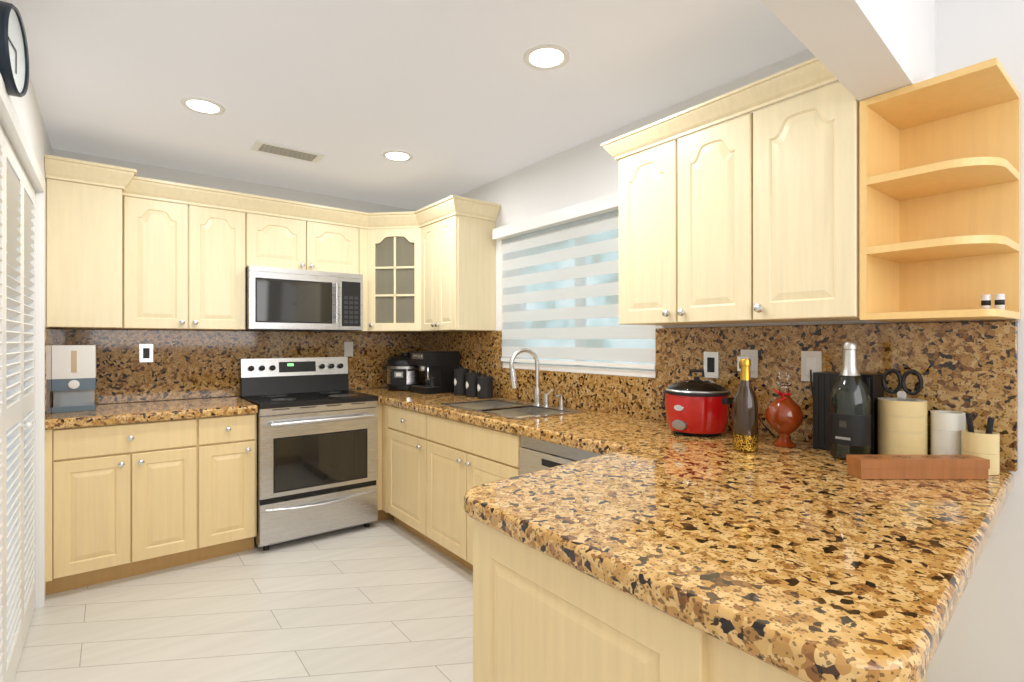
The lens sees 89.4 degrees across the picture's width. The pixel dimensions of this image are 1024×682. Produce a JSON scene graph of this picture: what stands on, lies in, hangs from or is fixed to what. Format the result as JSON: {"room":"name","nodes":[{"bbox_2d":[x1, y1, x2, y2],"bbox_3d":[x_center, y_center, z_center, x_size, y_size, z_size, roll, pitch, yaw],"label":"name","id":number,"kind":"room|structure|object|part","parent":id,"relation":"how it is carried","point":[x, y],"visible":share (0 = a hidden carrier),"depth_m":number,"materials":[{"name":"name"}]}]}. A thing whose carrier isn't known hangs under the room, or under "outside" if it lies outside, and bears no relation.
{"room":"kitchen","nodes":[
{"label":"kitchen","id":0,"kind":"room"},
{"bbox_2d":[0,0,51,607],"bbox_3d":[-1.001,0.080,0.225,0.750,2.440,6.600,0,0,-38],"label":"wall","id":1,"kind":"structure","parent":0,"point":[27,108],"depth_m":2.52,"materials":[{"name":"white paint"}]},
{"bbox_2d":[0,1,28,96],"bbox_3d":[-1.588,-0.920,1.639,0.043,0.270,0.270,0,0,-33],"label":"wall clock","id":2,"kind":"object","parent":1,"relation":"attached to","point":[14,63],"visible":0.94,"depth_m":1.62,"materials":[{"name":"black"}]},
{"bbox_2d":[0,124,34,681],"bbox_3d":[-1.757,0.282,1.789,0.065,2.015,1.836,0,0,-38],"label":"doors","id":3,"kind":"structure","parent":1,"relation":"in","point":[17,320],"depth_m":2.07,"materials":[{"name":"white wood"}]},
{"bbox_2d":[0,74,45,606],"bbox_3d":[-0.534,0.253,0.248,0.018,2.095,6.065,0,0,-38],"label":"trim","id":4,"kind":"structure","parent":1,"relation":"attached to","point":[11,117],"depth_m":2.53,"materials":[{"name":"white wood"}]},
{"bbox_2d":[44,154,123,328],"bbox_3d":[-2.467,-0.524,3.004,0.326,0.898,0.403,0,0,-38],"label":"upper cabinet","id":5,"kind":"object","parent":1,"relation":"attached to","point":[85,222],"depth_m":2.84,"materials":[{"name":"brown wood"}]},
{"bbox_3d":[-1.399,-0.909,3.339,2.426,0.128,1.182,0,0,-38],"label":"cab crown","id":6,"kind":"part","parent":5,"relation":"part of","materials":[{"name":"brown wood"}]},
{"bbox_2d":[52,149,420,404],"bbox_3d":[-1.823,0.080,3.887,2.830,2.440,0.200,0,0,-38],"label":"wall","id":7,"kind":"structure","parent":0,"point":[177,176],"depth_m":3.64,"materials":[{"name":"white paint"}]},
{"bbox_2d":[252,195,367,331],"bbox_3d":[-1.504,-0.514,3.768,0.828,0.878,0.373,0,0,-38],"label":"upper cabinet","id":8,"kind":"object","parent":7,"relation":"attached to","point":[309,274],"depth_m":3.60,"materials":[{"name":"brown wood"}]},
{"bbox_2d":[237,265,362,331],"bbox_3d":[-1.506,-0.282,3.719,0.758,0.414,0.449,0,0,-38],"label":"microwave","id":9,"kind":"object","parent":8,"relation":"in","point":[275,298],"depth_m":3.55,"materials":[{"name":"silver metal"}]},
{"bbox_2d":[13,518,472,681],"bbox_3d":[0.257,1.350,1.197,2.830,0.100,7.000,0,0,-38],"label":"floor","id":10,"kind":"structure","parent":0,"point":[388,600],"depth_m":2.42,"materials":[{"name":"beige tile"}]},
{"bbox_2d":[45,420,200,594],"bbox_3d":[-2.263,0.871,3.021,0.669,0.858,0.628,0,0,-38],"label":"base cabinet","id":11,"kind":"object","parent":10,"relation":"on","point":[122,500],"depth_m":2.77,"materials":[{"name":"brown wood"}]},
{"bbox_2d":[45,396,256,431],"bbox_3d":[-2.125,0.415,3.098,0.983,0.051,0.631,0,0,-38],"label":"countertop","id":12,"kind":"structure","parent":11,"relation":"on","point":[141,412],"depth_m":2.92,"materials":[{"name":"brown stone"}]},
{"bbox_2d":[52,345,95,412],"bbox_3d":[-2.471,0.206,2.927,0.184,0.365,0.206,0,0,-38],"label":"dispenser","id":13,"kind":"object","parent":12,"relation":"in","point":[73,367],"visible":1,"depth_m":2.85,"materials":[{"name":"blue plastic"}]},
{"bbox_2d":[201,416,256,560],"bbox_3d":[-1.875,0.871,3.321,0.313,0.858,0.628,0,0,-38],"label":"base cabinet","id":14,"kind":"object","parent":10,"relation":"on","point":[228,443],"depth_m":3.08,"materials":[{"name":"brown wood"}]},
{"bbox_2d":[239,357,377,550],"bbox_3d":[-1.407,0.713,3.598,0.754,1.175,0.705,0,0,-38],"label":"range","id":15,"kind":"object","parent":10,"relation":"on","point":[317,445],"visible":0.98,"depth_m":3.40,"materials":[{"name":"silver metal"}]},
{"bbox_2d":[519,436,601,474],"bbox_3d":[0.455,0.873,2.387,0.601,0.855,0.604,0,0,-38],"label":"dishwasher","id":16,"kind":"object","parent":10,"relation":"on","point":[535,455],"visible":0.1,"depth_m":2.31,"materials":[{"name":"silver metal"}]},
{"bbox_2d":[449,512,684,681],"bbox_3d":[0.638,0.871,1.520,1.428,0.858,0.715,0,0,-38],"label":"base cabinet","id":17,"kind":"object","parent":10,"relation":"on","point":[534,620],"depth_m":1.08,"materials":[{"name":"brown wood"}]},
{"bbox_2d":[241,384,1016,681],"bbox_3d":[-0.178,0.412,2.559,1.448,0.057,3.866,0,0,-38],"label":"countertop","id":18,"kind":"structure","parent":17,"relation":"on","point":[798,566],"depth_m":1.12,"materials":[{"name":"brown stone"}]},
{"bbox_2d":[382,353,423,390],"bbox_3d":[-0.861,0.241,4.184,0.370,0.295,0.318,0,0,7],"label":"pressure cooker","id":19,"kind":"object","parent":18,"relation":"on","point":[400,377],"visible":0.67,"depth_m":4.05,"materials":[{"name":"black plastic"}]},
{"bbox_2d":[408,351,458,393],"bbox_3d":[-0.605,0.234,3.965,0.298,0.310,0.274,0,0,-38],"label":"espresso machine","id":20,"kind":"object","parent":18,"relation":"on","point":[438,367],"visible":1,"depth_m":3.88,"materials":[{"name":"black plastic"}]},
{"bbox_2d":[454,366,468,395],"bbox_3d":[-0.365,0.284,3.743,0.112,0.210,0.112,0,0,-38],"label":"canister","id":21,"kind":"object","parent":18,"relation":"on","point":[459,382],"visible":0.88,"depth_m":3.69,"materials":[{"name":"black"}]},
{"bbox_2d":[465,370,480,396],"bbox_3d":[-0.272,0.296,3.638,0.112,0.185,0.112,0,0,-38],"label":"canister","id":22,"kind":"object","parent":18,"relation":"on","point":[471,383],"visible":0.92,"depth_m":3.59,"materials":[{"name":"black"}]},
{"bbox_2d":[477,374,492,398],"bbox_3d":[-0.184,0.306,3.542,0.112,0.165,0.112,0,0,-38],"label":"canister","id":23,"kind":"object","parent":18,"relation":"on","point":[484,386],"visible":1,"depth_m":3.50,"materials":[{"name":"black"}]},
{"bbox_2d":[457,400,568,415],"bbox_3d":[-0.043,0.478,2.988,0.377,0.187,0.724,0,0,-38],"label":"sink","id":24,"kind":"object","parent":18,"relation":"in","point":[506,407],"depth_m":3.08,"materials":[{"name":"silver metal"}]},
{"bbox_2d":[509,348,556,407],"bbox_3d":[0.121,0.213,3.034,0.208,0.342,0.200,0,0,-38],"label":"faucet","id":25,"kind":"object","parent":18,"relation":"on","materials":[{"name":"silver metal"}]},
{"bbox_2d":[664,369,732,436],"bbox_3d":[0.784,0.255,2.199,0.266,0.268,0.300,0,0,-38],"label":"rice cooker","id":26,"kind":"object","parent":18,"relation":"on","point":[696,406],"visible":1,"depth_m":2.10,"materials":[{"name":"red plastic"}]},
{"bbox_2d":[733,359,758,451],"bbox_3d":[0.831,0.226,1.843,0.084,0.326,0.084,0,0,-38],"label":"bottle","id":27,"kind":"object","parent":18,"relation":"on","point":[745,422],"visible":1,"depth_m":1.81,"materials":[{"name":"brown glass"}]},
{"bbox_2d":[765,369,803,447],"bbox_3d":[1.013,0.246,1.927,0.128,0.285,0.128,0,0,-38],"label":"decanter","id":28,"kind":"object","parent":18,"relation":"on","point":[784,414],"visible":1,"depth_m":1.90,"materials":[{"name":"red glass"}]},
{"bbox_2d":[813,371,883,454],"bbox_3d":[1.189,0.251,1.835,0.103,0.275,0.190,0,0,-38],"label":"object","id":29,"kind":"object","parent":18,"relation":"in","point":[823,382],"visible":0.35,"depth_m":1.84,"materials":[{"name":"black plastic"}]},
{"bbox_2d":[829,342,870,459],"bbox_3d":[1.123,0.195,1.721,0.118,0.387,0.117,0,0,-38],"label":"bottle","id":30,"kind":"object","parent":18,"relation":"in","point":[849,415],"visible":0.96,"depth_m":1.68,"materials":[{"name":"black glass"}]},
{"bbox_2d":[877,369,927,454],"bbox_3d":[1.276,0.240,1.694,0.132,0.298,0.132,0,0,-38],"label":"canister","id":31,"kind":"object","parent":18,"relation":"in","point":[902,423],"visible":0.9,"depth_m":1.65,"materials":[{"name":"cream glazed ceramic"},{"name":"black plastic"}]},
{"bbox_2d":[846,455,989,479],"bbox_3d":[1.160,0.361,1.484,0.360,0.056,0.064,0,0,0],"label":"box","id":32,"kind":"object","parent":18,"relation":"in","point":[917,467],"visible":1,"depth_m":1.45,"materials":[{"name":"brown wood"}]},
{"bbox_2d":[930,410,965,454],"bbox_3d":[1.371,0.306,1.628,0.086,0.166,0.086,0,0,-38],"label":"canister","id":33,"kind":"object","parent":18,"relation":"in","point":[947,427],"visible":0.77,"depth_m":1.60,"materials":[{"name":"beige ceramic"}]},
{"bbox_2d":[961,413,999,474],"bbox_3d":[1.397,0.303,1.545,0.086,0.171,0.086,0,0,-38],"label":"utensil holder","id":34,"kind":"object","parent":18,"relation":"in","point":[985,444],"visible":0.83,"depth_m":1.51,"materials":[{"name":"beige"}]},
{"bbox_2d":[685,632,788,681],"bbox_3d":[0.927,0.871,1.146,1.428,0.858,0.230,0,0,-38],"label":"base cabinet","id":35,"kind":"object","parent":10,"relation":"on","point":[704,662],"depth_m":0.80,"materials":[{"name":"brown wood"}]},
{"bbox_2d":[368,209,419,331],"bbox_3d":[-0.878,-0.514,3.890,0.313,0.878,0.313,0,0,-38],"label":"upper cabinet","id":36,"kind":"object","parent":0,"relation":"attached to","point":[393,237],"depth_m":3.88,"materials":[{"name":"brown wood"}]},
{"bbox_2d":[6,0,806,209],"bbox_3d":[0.257,-1.190,1.197,2.830,0.100,7.000,0,0,-38],"label":"ceiling","id":37,"kind":"structure","parent":0,"point":[456,97],"depth_m":2.24,"materials":[{"name":"white paint"}]},
{"bbox_2d":[180,97,224,114],"bbox_3d":[-1.496,-1.136,2.509,0.189,0.006,0.189,0,0,-44],"label":"recessed light","id":38,"kind":"object","parent":37,"relation":"in","point":[196,104],"depth_m":2.50,"materials":[{"name":"white"}]},
{"bbox_2d":[251,140,324,162],"bbox_3d":[-1.347,-1.135,3.117,0.380,0.008,0.170,0,0,-38],"label":"ceiling vent","id":39,"kind":"object","parent":37,"relation":"in","point":[282,151],"visible":1,"depth_m":3.10,"materials":[{"name":"white metal"}]},
{"bbox_2d":[382,150,412,161],"bbox_3d":[-0.704,-1.136,3.184,0.189,0.006,0.189,0,0,-44],"label":"recessed light","id":40,"kind":"object","parent":37,"relation":"in","point":[393,155],"depth_m":3.17,"materials":[{"name":"white"}]},
{"bbox_2d":[523,44,569,69],"bbox_3d":[0.138,-1.136,2.078,0.189,0.006,0.189,0,0,-44],"label":"recessed light","id":41,"kind":"object","parent":37,"relation":"in","point":[546,56],"depth_m":2.07,"materials":[{"name":"white"}]},
{"bbox_2d":[421,0,1023,681],"bbox_3d":[1.297,0.080,2.001,0.200,2.440,6.600,0,0,-38],"label":"wall","id":42,"kind":"structure","parent":0,"point":[983,638],"depth_m":1.65,"materials":[{"name":"white paint"}]},
{"bbox_2d":[139,344,152,361],"label":"outlet plates","id":43,"kind":"object","parent":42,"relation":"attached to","point":[145,350],"depth_m":3.32,"materials":[{"name":"white plastic"}]},
{"bbox_2d":[344,342,352,356],"label":"outlet plates","id":44,"kind":"object","parent":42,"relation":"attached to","point":[348,346],"depth_m":4.13,"materials":[{"name":"white plastic"}]},
{"bbox_2d":[420,205,435,331],"bbox_3d":[-0.475,-0.514,3.859,0.328,0.878,0.247,0,0,-38],"label":"upper cabinet","id":45,"kind":"object","parent":42,"relation":"attached to","point":[427,216],"depth_m":3.76,"materials":[{"name":"brown wood"}]},
{"bbox_2d":[436,197,499,331],"bbox_3d":[-0.323,-0.514,3.662,0.328,0.878,0.251,0,0,-38],"label":"upper cabinet","id":46,"kind":"object","parent":42,"relation":"attached to","point":[465,246],"depth_m":3.55,"materials":[{"name":"brown wood"}]},
{"bbox_2d":[45,320,1017,471],"bbox_3d":[-0.602,0.160,2.308,2.426,0.464,3.788,0,0,-38],"label":"backsplash","id":47,"kind":"structure","parent":42,"relation":"attached to","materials":[{"name":"brown stone"}]},
{"bbox_2d":[503,229,654,377],"bbox_3d":[0.383,-0.258,3.127,0.139,0.884,1.280,0,0,-38],"label":"window","id":48,"kind":"structure","parent":42,"relation":"in","point":[637,372],"depth_m":3.12,"materials":[{"name":"white"}]},
{"bbox_2d":[492,192,655,368],"bbox_3d":[0.300,-0.315,3.063,0.071,0.910,1.330,0,0,-38],"label":"window blind","id":49,"kind":"object","parent":48,"relation":"attached to","point":[597,207],"visible":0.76,"depth_m":3.05,"materials":[{"name":"white fabric"}]},
{"bbox_2d":[612,117,672,325],"bbox_3d":[0.705,-0.488,2.332,0.328,0.826,0.310,0,0,-38],"label":"upper cabinet","id":50,"kind":"object","parent":42,"relation":"attached to","point":[645,177],"depth_m":2.23,"materials":[{"name":"brown wood"}]},
{"bbox_2d":[672,89,743,324],"bbox_3d":[0.896,-0.488,2.086,0.328,0.826,0.314,0,0,-38],"label":"upper cabinet","id":51,"kind":"object","parent":42,"relation":"attached to","point":[708,163],"depth_m":1.99,"materials":[{"name":"brown wood"}]},
{"bbox_2d":[704,352,718,377],"label":"outlet plates","id":52,"kind":"object","parent":42,"relation":"attached to","point":[711,359],"depth_m":2.31,"materials":[{"name":"white plastic"}]},
{"bbox_2d":[737,350,757,377],"label":"outlet plates","id":53,"kind":"object","parent":42,"relation":"attached to","point":[752,355],"depth_m":2.16,"materials":[{"name":"white plastic"}]},
{"bbox_2d":[744,58,859,323],"bbox_3d":[1.094,-0.488,1.829,0.328,0.826,0.334,0,0,-38],"label":"upper cabinet","id":54,"kind":"object","parent":42,"relation":"attached to","point":[832,201],"depth_m":1.72,"materials":[{"name":"brown wood"}]},
{"bbox_3d":[0.865,-0.863,2.083,0.380,0.076,1.010,0,0,-38],"label":"cab crown","id":55,"kind":"part","parent":54,"relation":"part of","materials":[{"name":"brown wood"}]},
{"bbox_2d":[801,351,821,396],"label":"outlet plates","id":56,"kind":"object","parent":42,"relation":"attached to","point":[811,362],"depth_m":1.99,"materials":[{"name":"beige plastic"}]},
{"bbox_2d":[761,0,934,101],"bbox_3d":[0.447,-0.941,0.951,2.446,0.398,0.137,0,0,-42],"label":"header","id":57,"kind":"object","parent":42,"relation":"attached to","point":[860,50],"visible":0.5,"depth_m":1.34,"materials":[{"name":"white paint"}]},
{"bbox_2d":[860,57,1019,321],"bbox_3d":[1.296,-0.403,1.572,0.323,0.675,0.312,0,0,-38],"label":"corner shelf","id":58,"kind":"object","parent":42,"relation":"attached to","point":[940,155],"depth_m":1.60,"materials":[{"name":"brown wood"}]}
]}

